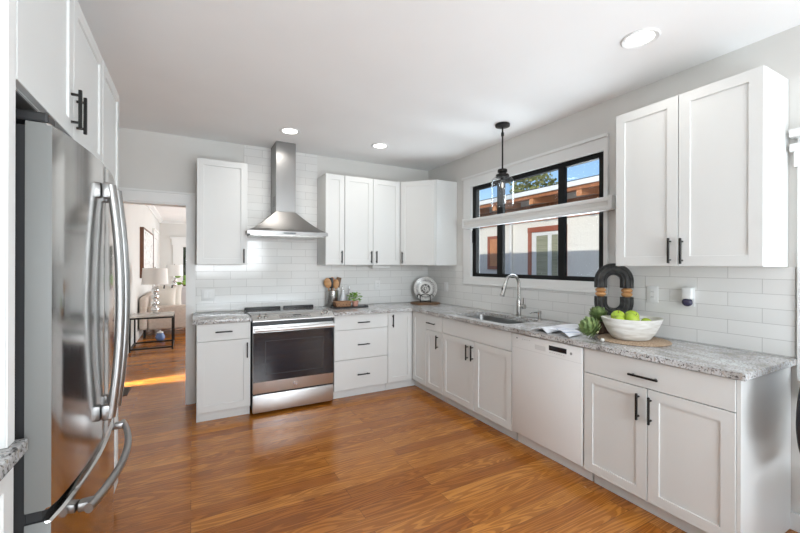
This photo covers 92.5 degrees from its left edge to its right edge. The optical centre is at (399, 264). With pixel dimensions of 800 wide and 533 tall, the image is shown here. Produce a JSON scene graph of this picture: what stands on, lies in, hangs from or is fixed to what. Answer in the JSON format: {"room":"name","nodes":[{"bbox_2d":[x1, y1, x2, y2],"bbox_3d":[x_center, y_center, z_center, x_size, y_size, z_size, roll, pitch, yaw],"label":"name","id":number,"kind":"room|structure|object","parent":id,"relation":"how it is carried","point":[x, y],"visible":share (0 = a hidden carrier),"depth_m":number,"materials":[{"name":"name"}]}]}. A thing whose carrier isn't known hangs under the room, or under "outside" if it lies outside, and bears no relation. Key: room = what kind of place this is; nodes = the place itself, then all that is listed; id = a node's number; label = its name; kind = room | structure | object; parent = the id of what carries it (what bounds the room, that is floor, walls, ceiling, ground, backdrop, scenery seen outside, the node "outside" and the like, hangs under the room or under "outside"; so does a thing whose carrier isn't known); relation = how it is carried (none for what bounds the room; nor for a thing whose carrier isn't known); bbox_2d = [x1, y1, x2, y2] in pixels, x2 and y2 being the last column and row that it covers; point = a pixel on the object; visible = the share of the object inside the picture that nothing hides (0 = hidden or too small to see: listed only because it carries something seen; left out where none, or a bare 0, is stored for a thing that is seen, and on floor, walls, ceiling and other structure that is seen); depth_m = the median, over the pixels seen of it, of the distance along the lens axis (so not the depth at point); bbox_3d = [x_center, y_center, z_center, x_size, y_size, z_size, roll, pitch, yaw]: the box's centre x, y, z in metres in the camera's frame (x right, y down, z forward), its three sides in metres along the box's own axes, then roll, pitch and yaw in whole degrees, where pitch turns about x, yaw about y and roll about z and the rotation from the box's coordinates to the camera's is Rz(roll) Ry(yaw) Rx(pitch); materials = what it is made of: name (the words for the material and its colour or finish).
{"room":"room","nodes":[
{"label":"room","id":0,"kind":"room"},
{"bbox_2d":[124,204,159,337],"bbox_3d":[-5.429,-0.011,7.928,0.180,2.800,10.082,0,0,-29],"label":"wall","id":1,"kind":"structure","parent":0,"point":[137,216],"depth_m":7.00,"materials":[{"name":"beige paint"}]},
{"bbox_2d":[128,329,142,352],"bbox_3d":[-3.876,1.313,9.142,3.714,0.160,8.640,0,0,-29],"label":"baseboard","id":2,"kind":"structure","parent":1,"relation":"attached to","point":[139,332],"depth_m":7.02,"materials":[{"name":"white paint"}]},
{"bbox_2d":[140,227,153,277],"bbox_3d":[-5.567,-0.241,8.440,0.064,1.000,2.250,0,0,-29],"label":"framed picture","id":3,"kind":"object","parent":1,"relation":"attached to","point":[146,237],"visible":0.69,"depth_m":8.02,"materials":[{"name":"brown wood"}]},
{"bbox_2d":[144,229,152,267],"bbox_3d":[-5.572,-0.241,8.437,0.053,0.940,2.170,0,0,-29],"label":"print","id":4,"kind":"object","parent":3,"relation":"attached to","point":[148,236],"depth_m":8.39},
{"bbox_2d":[152,228,158,287],"bbox_3d":[-6.671,0.220,10.458,0.059,2.330,1.550,0,0,-29],"label":"door","id":5,"kind":"structure","parent":1,"relation":"in","point":[155,232],"depth_m":10.45,"materials":[{"name":"white paint"}]},
{"bbox_2d":[146,205,185,223],"bbox_3d":[-3.622,-1.355,8.688,3.715,0.100,9.672,0,0,-29],"label":"trim","id":6,"kind":"structure","parent":1,"relation":"attached to","point":[151,208],"depth_m":11.30,"materials":[{"name":"white paint"}]},
{"bbox_2d":[155,330,164,340],"bbox_3d":[-4.390,1.294,7.005,0.150,0.194,0.150,0,0,-29],"label":"ceramic jar","id":7,"kind":"object","parent":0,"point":[160,335],"visible":0.93,"depth_m":6.96,"materials":[{"name":"blue ceramic"}]},
{"bbox_2d":[155,206,185,220],"bbox_3d":[-3.744,-1.456,8.844,4.480,0.100,10.082,0,0,-29],"label":"ceiling","id":8,"kind":"structure","parent":0,"point":[166,212],"depth_m":10.33,"materials":[{"name":"paint"}]},
{"bbox_2d":[159,223,185,285],"bbox_3d":[-5.975,-0.013,13.001,3.715,2.800,0.150,0,0,-29],"label":"wall","id":9,"kind":"structure","parent":0,"point":[167,230],"depth_m":12.16,"materials":[{"name":"beige paint"}]},
{"bbox_2d":[170,237,185,285],"bbox_3d":[-6.516,0.146,12.586,1.800,2.080,0.059,0,0,-29],"label":"trim","id":10,"kind":"structure","parent":9,"relation":"attached to","point":[177,242],"depth_m":12.26,"materials":[{"name":"white paint"}]},
{"bbox_2d":[181,245,185,285],"bbox_3d":[-6.566,0.101,12.679,1.200,1.470,0.050,0,0,-29],"label":"window","id":11,"kind":"structure","parent":9,"relation":"in","point":[182,246],"depth_m":12.39,"materials":[{"name":"white paint"}]},
{"bbox_2d":[119,127,427,402],"bbox_3d":[-1.461,0.059,4.280,4.129,2.684,0.120,0,0,-29],"label":"wall","id":12,"kind":"structure","parent":0,"point":[147,159],"depth_m":3.82,"materials":[{"name":"beige paint"}]},
{"bbox_2d":[119,187,195,404],"bbox_3d":[-2.537,0.338,3.677,1.004,2.118,0.170,0,0,-29],"label":"trim","id":13,"kind":"structure","parent":12,"relation":"attached to","point":[130,195],"depth_m":3.83,"materials":[{"name":"white paint"}]},
{"bbox_2d":[196,158,246,264],"bbox_3d":[-1.784,-0.505,3.830,0.446,1.010,0.352,0,0,-29],"label":"upper cabinet","id":14,"kind":"object","parent":12,"relation":"attached to","point":[221,186],"visible":1,"depth_m":3.71,"materials":[{"name":"white paint"}]},
{"bbox_2d":[245,141,327,239],"bbox_3d":[-1.219,-0.785,4.040,0.790,0.993,0.511,0,0,-29],"label":"range hood","id":15,"kind":"object","parent":12,"relation":"attached to","point":[283,222],"visible":0.97,"depth_m":3.98,"materials":[{"name":"grey metal"}]},
{"bbox_2d":[195,145,427,312],"bbox_3d":[-0.848,-0.239,4.541,2.785,2.084,0.008,0,0,-29],"label":"tile backsplash","id":16,"kind":"structure","parent":12,"relation":"attached to","point":[277,272],"depth_m":4.30,"materials":[{"name":"white tile"}]},
{"bbox_2d":[201,289,214,300],"bbox_3d":[-1.968,0.310,3.921,0.120,0.115,0.008,0,0,-29],"label":"light switch","id":17,"kind":"object","parent":16,"relation":"attached to","point":[209,294],"visible":1,"depth_m":3.92,"materials":[{"name":"white plastic"}]},
{"bbox_2d":[375,280,379,289],"bbox_3d":[-0.285,0.254,4.837,0.075,0.115,0.009,0,0,-29],"label":"wall outlet","id":18,"kind":"object","parent":16,"relation":"attached to","point":[377,282],"visible":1,"depth_m":4.83,"materials":[{"name":"white plastic"}]},
{"bbox_2d":[317,173,344,264],"bbox_3d":[-0.788,-0.503,4.373,0.219,1.010,0.352,0,0,-29],"label":"upper cabinet","id":19,"kind":"object","parent":12,"relation":"attached to","point":[330,187],"visible":1,"depth_m":4.26,"materials":[{"name":"white paint"}]},
{"bbox_2d":[344,176,399,264],"bbox_3d":[-0.379,-0.501,4.596,0.703,1.010,0.352,0,0,-29],"label":"upper cabinet","id":20,"kind":"object","parent":12,"relation":"attached to","point":[371,206],"visible":0.99,"depth_m":4.45,"materials":[{"name":"white paint"}]},
{"bbox_2d":[369,265,389,267],"bbox_3d":[-0.257,0.025,4.757,0.240,0.039,0.120,0,0,-29],"label":"light","id":21,"kind":"object","parent":20,"relation":"attached to","point":[370,266],"visible":1,"depth_m":4.70,"materials":[{"name":"white plastic"}]},
{"bbox_2d":[352,300,358,305],"bbox_3d":[-0.518,0.446,4.427,0.082,0.062,0.081,0,0,-29],"label":"pot","id":22,"kind":"object","parent":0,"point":[355,303],"depth_m":4.40,"materials":[{"name":"pink ceramic"}]},
{"bbox_2d":[78,0,799,170],"bbox_3d":[0.442,-1.388,1.160,4.479,0.220,7.418,0,0,-29],"label":"ceiling","id":23,"kind":"structure","parent":0,"point":[431,81],"depth_m":2.40,"materials":[{"name":"paint"}]},
{"bbox_2d":[279,128,299,134],"bbox_3d":[-1.054,-1.278,3.666,0.194,0.009,0.194,0,0,-29],"label":"recessed light","id":24,"kind":"object","parent":23,"relation":"in","point":[288,131],"visible":1,"depth_m":3.67,"materials":[{"name":"white plastic"}]},
{"bbox_2d":[371,143,388,148],"bbox_3d":[-0.215,-1.275,4.112,0.194,0.009,0.194,0,0,-29],"label":"recessed light","id":25,"kind":"object","parent":23,"relation":"in","point":[375,145],"visible":1,"depth_m":4.10,"materials":[{"name":"white plastic"}]},
{"bbox_2d":[491,122,513,202],"bbox_3d":[0.930,-0.906,3.472,0.202,0.740,0.202,0,0,-29],"label":"pendant light","id":26,"kind":"object","parent":23,"relation":"hanging from","point":[503,174],"visible":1,"depth_m":3.44,"materials":[{"name":"black metal"}]},
{"bbox_2d":[620,28,660,48],"bbox_3d":[1.352,-1.270,2.153,0.194,0.009,0.194,0,0,-29],"label":"recessed light","id":27,"kind":"object","parent":23,"relation":"in","point":[640,38],"visible":1,"depth_m":2.15,"materials":[{"name":"white plastic"}]},
{"bbox_2d":[114,327,797,532],"bbox_3d":[-1.982,1.459,5.584,4.469,0.120,17.500,0,0,-29],"label":"floor","id":28,"kind":"structure","parent":0,"point":[407,459],"depth_m":2.59,"materials":[{"name":"brown wood"}]},
{"bbox_2d":[0,468,12,532],"bbox_3d":[-1.081,0.937,0.443,0.700,0.928,0.767,0,0,-29],"label":"base cabinet","id":29,"kind":"object","parent":28,"relation":"on","point":[6,484],"visible":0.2,"depth_m":0.91,"materials":[{"name":"white paint"}]},
{"bbox_2d":[0,438,27,480],"bbox_3d":[-1.072,0.454,0.443,0.733,0.034,0.802,0,0,-29],"label":"countertop","id":30,"kind":"structure","parent":29,"relation":"on","point":[9,456],"depth_m":0.90,"materials":[{"name":"stone"}]},
{"bbox_2d":[13,109,131,532],"bbox_3d":[-1.413,0.497,1.264,0.850,1.806,0.915,0,0,-29],"label":"refrigerator","id":31,"kind":"object","parent":28,"relation":"on","point":[72,252],"visible":1,"depth_m":1.08,"materials":[{"name":"grey metal"}]},
{"bbox_2d":[102,60,118,491],"bbox_3d":[-1.889,0.190,1.929,0.700,2.418,0.472,0,0,-29],"label":"tall cabinet","id":32,"kind":"object","parent":28,"relation":"on","point":[110,108],"visible":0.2,"depth_m":2.13,"materials":[{"name":"white paint"}]},
{"bbox_2d":[123,387,130,395],"bbox_3d":[-3.047,1.392,4.196,0.130,0.007,0.320,0,0,-29],"label":"floor vent","id":33,"kind":"object","parent":28,"relation":"in","point":[126,390],"visible":0.34,"depth_m":4.23,"materials":[{"name":"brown metal"}]},
{"bbox_2d":[129,311,174,352],"bbox_3d":[-4.164,1.113,6.456,0.604,0.558,0.624,0,0,-29],"label":"side table","id":34,"kind":"object","parent":28,"relation":"on","point":[136,316],"visible":0.93,"depth_m":6.32,"materials":[{"name":"black metal"}]},
{"bbox_2d":[141,267,167,313],"bbox_3d":[-4.173,0.434,6.519,0.390,0.796,0.390,0,0,-29],"label":"table lamp","id":35,"kind":"object","parent":34,"relation":"on","point":[150,276],"visible":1,"depth_m":6.41,"materials":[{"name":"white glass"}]},
{"bbox_2d":[139,291,185,337],"bbox_3d":[-4.952,1.000,8.321,0.990,0.780,2.150,0,0,-29],"label":"sofa","id":36,"kind":"object","parent":28,"relation":"on","point":[145,306],"visible":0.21,"depth_m":7.35,"materials":[{"name":"beige fabric"}]},
{"bbox_2d":[152,288,175,305],"bbox_3d":[-4.710,0.686,7.638,0.420,0.458,0.165,0,0,-29],"label":"throw pillow","id":37,"kind":"object","parent":36,"relation":"on","point":[166,296],"visible":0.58,"depth_m":7.61,"materials":[{"name":"beige fabric"}]},
{"bbox_2d":[156,285,181,304],"bbox_3d":[-4.755,0.671,7.888,0.460,0.510,0.204,0,0,-29],"label":"throw pillow","id":38,"kind":"object","parent":36,"relation":"on","point":[178,288],"visible":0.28,"depth_m":7.91,"materials":[{"name":"beige fabric"}]},
{"bbox_2d":[181,286,185,304],"bbox_3d":[-4.625,0.681,8.277,0.460,0.478,0.176,0,0,-29],"label":"throw pillow","id":39,"kind":"object","parent":36,"relation":"on","point":[183,292],"visible":0.14,"depth_m":8.19,"materials":[{"name":"grey fabric"}]},
{"bbox_2d":[175,275,185,285],"bbox_3d":[-6.032,0.820,11.083,0.620,1.132,0.730,0,0,32],"label":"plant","id":40,"kind":"object","parent":28,"relation":"on","point":[184,276],"visible":0.1,"depth_m":10.93,"materials":[{"name":"green plant"}]},
{"bbox_2d":[196,321,249,422],"bbox_3d":[-1.722,0.962,3.703,0.443,0.876,0.640,0,0,-29],"label":"base cabinet","id":41,"kind":"object","parent":28,"relation":"on","point":[222,349],"visible":0.94,"depth_m":3.45,"materials":[{"name":"white paint"}]},
{"bbox_2d":[192,310,251,324],"bbox_3d":[-1.730,0.503,3.694,0.479,0.034,0.648,0,0,-29],"label":"countertop","id":42,"kind":"structure","parent":41,"relation":"on","point":[201,318],"depth_m":3.53,"materials":[{"name":"stone"}]},
{"bbox_2d":[244,304,334,413],"bbox_3d":[-1.155,0.929,3.962,0.781,0.944,0.710,0,0,-29],"label":"electric range","id":43,"kind":"object","parent":28,"relation":"on","point":[292,346],"visible":0.96,"depth_m":3.69,"materials":[{"name":"silver metal"}]},
{"bbox_2d":[245,306,328,316],"bbox_3d":[-1.177,0.497,4.005,0.775,0.036,0.528,0,0,-29],"label":"cooktop","id":44,"kind":"object","parent":43,"relation":"in","point":[271,310],"depth_m":4.01,"materials":[{"name":"grey glass"}]},
{"bbox_2d":[333,313,387,398],"bbox_3d":[-0.544,0.965,4.344,0.618,0.876,0.640,0,0,-29],"label":"base cabinet","id":45,"kind":"object","parent":28,"relation":"on","point":[361,340],"visible":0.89,"depth_m":4.09,"materials":[{"name":"white paint"}]},
{"bbox_2d":[385,311,430,393],"bbox_3d":[0.190,0.967,4.599,0.910,0.876,0.894,0,0,-29],"label":"base cabinet","id":46,"kind":"object","parent":28,"relation":"on","point":[406,330],"visible":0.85,"depth_m":4.31,"materials":[{"name":"white paint"}]},
{"bbox_2d":[426,314,447,402],"bbox_3d":[0.602,0.968,4.136,0.631,0.876,0.306,0,0,-29],"label":"base cabinet","id":47,"kind":"object","parent":28,"relation":"on","point":[434,324],"visible":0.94,"depth_m":4.00,"materials":[{"name":"white paint"}]},
{"bbox_2d":[442,318,517,439],"bbox_3d":[0.904,0.969,3.582,0.631,0.876,0.948,0,0,-29],"label":"base cabinet","id":48,"kind":"object","parent":28,"relation":"on","point":[477,359],"visible":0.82,"depth_m":3.38,"materials":[{"name":"white paint"}]},
{"bbox_2d":[512,333,593,480],"bbox_3d":[1.292,0.972,2.877,0.584,0.872,0.648,0,0,-29],"label":"dishwasher","id":49,"kind":"object","parent":28,"relation":"on","point":[548,375],"visible":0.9,"depth_m":2.71,"materials":[{"name":"white plastic"}]},
{"bbox_2d":[584,348,790,532],"bbox_3d":[1.628,0.971,2.253,0.631,0.876,0.802,0,0,-29],"label":"base cabinet","id":50,"kind":"object","parent":28,"relation":"on","point":[699,452],"visible":0.96,"depth_m":1.99,"materials":[{"name":"white paint"}]},
{"bbox_2d":[319,302,796,380],"bbox_3d":[0.565,0.509,3.251,1.546,0.034,3.622,0,0,-29],"label":"countertop","id":51,"kind":"structure","parent":50,"relation":"on","point":[742,365],"depth_m":2.32,"materials":[{"name":"stone"}]},
{"bbox_2d":[326,290,338,306],"bbox_3d":[-0.788,0.393,4.468,0.140,0.189,0.140,0,0,-29],"label":"utensil crock","id":52,"kind":"object","parent":51,"relation":"on","point":[331,296],"visible":0.76,"depth_m":4.41,"materials":[{"name":"silver metal"}]},
{"bbox_2d":[324,278,330,290],"bbox_3d":[-0.832,0.313,4.431,0.095,0.324,0.032,0,0,-24],"label":"wooden spoon","id":53,"kind":"object","parent":52,"relation":"in","point":[327,282],"visible":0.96,"depth_m":4.42,"materials":[{"name":"brown wood"}]},
{"bbox_2d":[333,279,338,290],"bbox_3d":[-0.746,0.322,4.455,0.067,0.306,0.020,0,0,1],"label":"wooden spoon","id":54,"kind":"object","parent":52,"relation":"in","point":[336,282],"visible":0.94,"depth_m":4.45,"materials":[{"name":"brown wood"}]},
{"bbox_2d":[340,286,344,300],"bbox_3d":[-0.680,0.367,4.538,0.062,0.242,0.061,0,0,-29],"label":"oil bottle","id":55,"kind":"object","parent":51,"relation":"on","point":[342,296],"visible":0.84,"depth_m":4.52,"materials":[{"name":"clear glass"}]},
{"bbox_2d":[330,305,367,308],"bbox_3d":[-0.585,0.480,4.405,0.452,0.016,0.175,0,0,-29],"label":"serving tray","id":56,"kind":"object","parent":51,"relation":"on","point":[351,306],"visible":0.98,"depth_m":4.36,"materials":[{"name":"black plastic"}]},
{"bbox_2d":[333,300,351,306],"bbox_3d":[-0.659,0.445,4.361,0.198,0.062,0.132,0,0,-29],"label":"wicker basket","id":57,"kind":"object","parent":56,"relation":"on","point":[346,303],"visible":1,"depth_m":4.32,"materials":[{"name":"brown wicker"}]},
{"bbox_2d":[346,292,361,305],"bbox_3d":[-0.517,0.395,4.429,0.187,0.164,0.214,0,0,-29],"label":"potted herb","id":58,"kind":"object","parent":56,"relation":"on","point":[354,302],"visible":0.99,"depth_m":4.40,"materials":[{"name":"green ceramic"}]},
{"bbox_2d":[410,301,439,304],"bbox_3d":[0.323,0.485,4.886,0.380,0.012,0.380,0,0,-29],"label":"round board","id":59,"kind":"object","parent":51,"relation":"on","point":[413,302],"visible":0.88,"depth_m":4.81,"materials":[{"name":"brown wood"}]},
{"bbox_2d":[417,294,433,301],"bbox_3d":[0.328,0.395,4.947,0.210,0.166,0.172,0,0,4],"label":"plate stand","id":60,"kind":"object","parent":59,"relation":"on","point":[418,294],"visible":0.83,"depth_m":4.87,"materials":[{"name":"black metal"}]},
{"bbox_2d":[414,277,436,299],"bbox_3d":[0.327,0.304,4.924,0.301,0.292,0.077,0,0,5],"label":"dinner plate","id":61,"kind":"object","parent":60,"relation":"in","point":[424,285],"visible":0.99,"depth_m":4.93,"materials":[{"name":"white ceramic"}]},
{"bbox_2d":[466,315,527,323],"bbox_3d":[0.887,0.627,3.604,0.442,0.196,0.802,0,0,-29],"label":"sink","id":62,"kind":"object","parent":51,"relation":"in","point":[483,317],"visible":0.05,"depth_m":3.87,"materials":[{"name":"grey metal"}]},
{"bbox_2d":[500,274,525,316],"bbox_3d":[1.054,0.289,3.582,0.263,0.409,0.103,0,0,-29],"label":"kitchen faucet","id":63,"kind":"object","parent":51,"relation":"on","point":[519,306],"visible":1,"depth_m":3.63,"materials":[{"name":"silver metal"}]},
{"bbox_2d":[530,311,541,319],"bbox_3d":[1.224,0.454,3.453,0.113,0.080,0.042,0,0,-2],"label":"soap dispenser","id":64,"kind":"object","parent":51,"relation":"on","point":[538,312],"visible":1,"depth_m":3.44,"materials":[{"name":"silver metal"}]},
{"bbox_2d":[532,324,581,336],"bbox_3d":[1.262,0.471,2.865,0.480,0.041,0.378,0,0,-29],"label":"kitchen towel","id":65,"kind":"object","parent":51,"relation":"on","point":[569,330],"visible":0.94,"depth_m":2.79,"materials":[{"name":"white fabric"}]},
{"bbox_2d":[577,316,601,338],"bbox_3d":[1.271,0.415,2.561,0.152,0.155,0.152,0,0,-29],"label":"artichoke","id":66,"kind":"object","parent":51,"relation":"on","point":[588,325],"visible":1,"depth_m":2.53,"materials":[{"name":"green"}]},
{"bbox_2d":[596,319,609,334],"bbox_3d":[1.495,0.451,2.774,0.195,0.086,0.174,0,0,25],"label":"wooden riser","id":67,"kind":"object","parent":51,"relation":"on","point":[603,330],"visible":0.2,"depth_m":2.71,"materials":[{"name":"brown wood"}]},
{"bbox_2d":[589,306,606,321],"bbox_3d":[1.409,0.348,2.723,0.134,0.115,0.134,0,0,-29],"label":"artichoke","id":68,"kind":"object","parent":67,"relation":"on","point":[597,312],"visible":0.87,"depth_m":2.69,"materials":[{"name":"green food"}]},
{"bbox_2d":[594,263,633,314],"bbox_3d":[1.550,0.193,2.777,0.252,0.411,0.098,0,0,25],"label":"vase","id":69,"kind":"object","parent":67,"relation":"on","point":[626,278],"visible":0.88,"depth_m":2.75,"materials":[{"name":"black ceramic"}]},
{"bbox_2d":[597,334,671,346],"bbox_3d":[1.529,0.490,2.510,0.420,0.008,0.420,0,0,-29],"label":"placemat","id":70,"kind":"object","parent":51,"relation":"on","point":[654,342],"visible":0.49,"depth_m":2.41,"materials":[{"name":"wicker"}]},
{"bbox_2d":[601,315,663,340],"bbox_3d":[1.525,0.415,2.519,0.352,0.142,0.302,0,0,-29],"label":"fruit bowl","id":71,"kind":"object","parent":70,"relation":"on","point":[629,330],"visible":0.95,"depth_m":2.43,"materials":[{"name":"white ceramic"}]},
{"bbox_2d":[611,310,624,318],"bbox_3d":[1.462,0.345,2.565,0.087,0.086,0.087,0,0,-29],"label":"apple","id":72,"kind":"object","parent":71,"relation":"in","point":[617,312],"visible":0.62,"depth_m":2.55,"materials":[{"name":"green food"}]},
{"bbox_2d":[613,315,624,319],"bbox_3d":[1.425,0.363,2.493,0.071,0.068,0.071,0,0,-29],"label":"apple","id":73,"kind":"object","parent":71,"relation":"in","point":[620,317],"visible":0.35,"depth_m":2.47,"materials":[{"name":"green food"}]},
{"bbox_2d":[625,313,639,320],"bbox_3d":[1.515,0.355,2.495,0.086,0.081,0.084,0,0,-29],"label":"apple","id":74,"kind":"object","parent":71,"relation":"in","point":[630,316],"visible":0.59,"depth_m":2.47,"materials":[{"name":"green food"}]},
{"bbox_2d":[625,310,639,317],"bbox_3d":[1.564,0.347,2.580,0.086,0.083,0.088,0,0,-29],"label":"apple","id":75,"kind":"object","parent":71,"relation":"in","point":[629,311],"visible":0.42,"depth_m":2.56,"materials":[{"name":"green food"}]},
{"bbox_2d":[796,388,799,452],"bbox_3d":[1.986,0.909,1.516,0.490,1.002,0.480,0,0,-29],"label":"dining chair","id":76,"kind":"object","parent":28,"relation":"on","point":[798,399],"visible":1,"depth_m":1.60,"materials":[{"name":"black fabric"}]},
{"bbox_3d":[-5.695,1.093,9.653,0.560,0.590,0.560,0,0,-29],"label":"side table","id":77,"kind":"object","parent":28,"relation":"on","visible":0},
{"bbox_2d":[166,264,182,285],"bbox_3d":[-5.693,0.386,9.653,0.390,0.821,0.390,0,0,-29],"label":"table lamp","id":78,"kind":"object","parent":77,"relation":"on","point":[174,270],"visible":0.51,"depth_m":9.52,"materials":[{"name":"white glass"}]},
{"bbox_2d":[428,25,799,513],"bbox_3d":[2.148,0.069,2.091,0.115,2.684,7.418,0,0,-29],"label":"wall","id":79,"kind":"structure","parent":0,"point":[780,52],"depth_m":2.62,"materials":[{"name":"beige paint"}]},
{"bbox_2d":[400,180,456,264],"bbox_3d":[0.268,-0.499,4.781,0.608,1.010,0.646,0,0,-29],"label":"upper cabinet","id":80,"kind":"object","parent":79,"relation":"attached to","point":[428,208],"visible":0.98,"depth_m":4.57,"materials":[{"name":"white paint"}]},
{"bbox_2d":[462,133,608,293],"bbox_3d":[1.174,-0.397,3.738,0.043,1.239,1.798,0,0,-29],"label":"trim","id":81,"kind":"structure","parent":79,"relation":"attached to","point":[600,143],"depth_m":3.51,"materials":[{"name":"white paint"}]},
{"bbox_2d":[472,151,603,281],"bbox_3d":[1.238,-0.380,3.704,0.062,1.031,1.619,0,0,-29],"label":"window","id":82,"kind":"structure","parent":79,"relation":"in","point":[562,167],"depth_m":3.43,"materials":[{"name":"black metal"}]},
{"bbox_2d":[462,195,615,228],"bbox_3d":[1.174,-0.469,3.647,0.067,0.110,1.793,0,0,-29],"label":"window shade","id":83,"kind":"object","parent":82,"relation":"attached to","point":[608,203],"visible":0.93,"depth_m":3.37,"materials":[{"name":"white paint"}]},
{"bbox_2d":[428,265,795,357],"bbox_3d":[1.243,0.251,3.621,0.008,0.484,3.606,0,0,-29],"label":"tile backsplash","id":84,"kind":"structure","parent":79,"relation":"attached to","point":[753,309],"depth_m":2.44,"materials":[{"name":"white tile"}]},
{"bbox_2d":[444,282,447,291],"bbox_3d":[0.580,0.276,4.818,0.008,0.115,0.075,0,0,-29],"label":"light switch","id":85,"kind":"object","parent":84,"relation":"attached to","point":[445,283],"visible":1,"depth_m":4.81,"materials":[{"name":"white plastic"}]},
{"bbox_2d":[647,286,657,302],"bbox_3d":[1.755,0.205,2.661,0.009,0.115,0.075,0,0,-29],"label":"wall outlet","id":86,"kind":"object","parent":84,"relation":"attached to","point":[652,291],"visible":1,"depth_m":2.66,"materials":[{"name":"white plastic"}]},
{"bbox_2d":[682,287,694,306],"bbox_3d":[1.840,0.206,2.460,0.053,0.122,0.075,0,0,-29],"label":"plug","id":87,"kind":"object","parent":84,"relation":"attached to","point":[688,294],"visible":1,"depth_m":2.44,"materials":[{"name":"white plastic"}]},
{"bbox_2d":[616,65,788,266],"bbox_3d":[1.760,-0.495,2.313,0.348,1.010,0.759,0,0,-29],"label":"upper cabinet","id":88,"kind":"object","parent":79,"relation":"attached to","point":[702,172],"visible":1,"depth_m":2.12,"materials":[{"name":"white paint"}]},
{"bbox_2d":[789,127,799,380],"bbox_3d":[2.458,-0.001,1.342,0.054,1.425,1.585,0,0,-29],"label":"trim","id":89,"kind":"structure","parent":79,"relation":"attached to","point":[794,148],"depth_m":2.02,"materials":[{"name":"white paint"}]},
{"bbox_2d":[790,511,799,532],"bbox_3d":[2.927,1.367,0.516,0.015,0.092,3.503,0,0,-29],"label":"baseboard","id":90,"kind":"structure","parent":79,"relation":"attached to","point":[794,517],"depth_m":2.03,"materials":[{"name":"white paint"}]},
{"label":"outside","id":91,"kind":"structure","parent":0,"visible":0},
{"bbox_3d":[11.303,1.788,24.381,36.811,0.200,60.000,0,0,-29],"label":"ground","id":92,"kind":"structure","parent":91,"visible":0},
{"bbox_2d":[509,172,557,193],"bbox_3d":[7.573,-1.963,21.604,2.768,7.293,2.791,0,0,-29],"label":"tree","id":93,"kind":"object","parent":92,"relation":"on","point":[522,186],"visible":0.33,"depth_m":21.19,"materials":[{"name":"green plant"}]},
{"bbox_2d":[479,175,598,276],"bbox_3d":[4.946,-0.332,11.804,8.420,3.999,19.000,0,0,-29],"label":"house","id":94,"kind":"structure","parent":92,"relation":"on","point":[531,247],"depth_m":7.99,"materials":[{"name":"white paint"}]},
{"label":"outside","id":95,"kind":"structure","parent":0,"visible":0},
{"bbox_3d":[-15.252,1.710,22.896,11.129,0.200,25.200,0,0,-29],"label":"ground","id":96,"kind":"structure","parent":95,"visible":0},
{"bbox_2d":[183,247,185,285],"bbox_3d":[-7.978,-0.108,15.694,7.360,3.769,1.583,0,0,-29],"label":"hedge","id":97,"kind":"object","parent":96,"relation":"on","point":[184,248],"visible":0.02,"depth_m":15.34,"materials":[{"name":"green plant"}]},
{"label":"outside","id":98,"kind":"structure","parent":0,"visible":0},
{"bbox_2d":[480,175,597,200],"bbox_3d":[4.888,-2.935,15.185,0.028,0.085,30.000,0,0,-29],"label":"overhead cable","id":99,"kind":"object","parent":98,"point":[594,175],"visible":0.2,"depth_m":14.39,"materials":[{"name":"black plastic"}]},
{"bbox_3d":[-1.412,0.059,0.083,0.200,2.684,7.297,0,0,-29],"label":"wall","id":100,"kind":"structure","parent":0,"visible":0},
{"bbox_2d":[0,0,15,448],"bbox_3d":[-1.253,-0.412,0.761,0.706,1.694,0.042,0,0,-29],"label":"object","id":101,"kind":"structure","parent":100,"relation":"attached to","point":[7,7],"depth_m":0.91,"materials":[{"name":"white paint"}]},
{"bbox_2d":[16,0,102,161],"bbox_3d":[-1.502,-0.737,1.258,0.732,0.554,1.045,0,0,-29],"label":"upper cabinet","id":102,"kind":"object","parent":100,"relation":"attached to","point":[59,60],"visible":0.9,"depth_m":1.30,"materials":[{"name":"white paint"}]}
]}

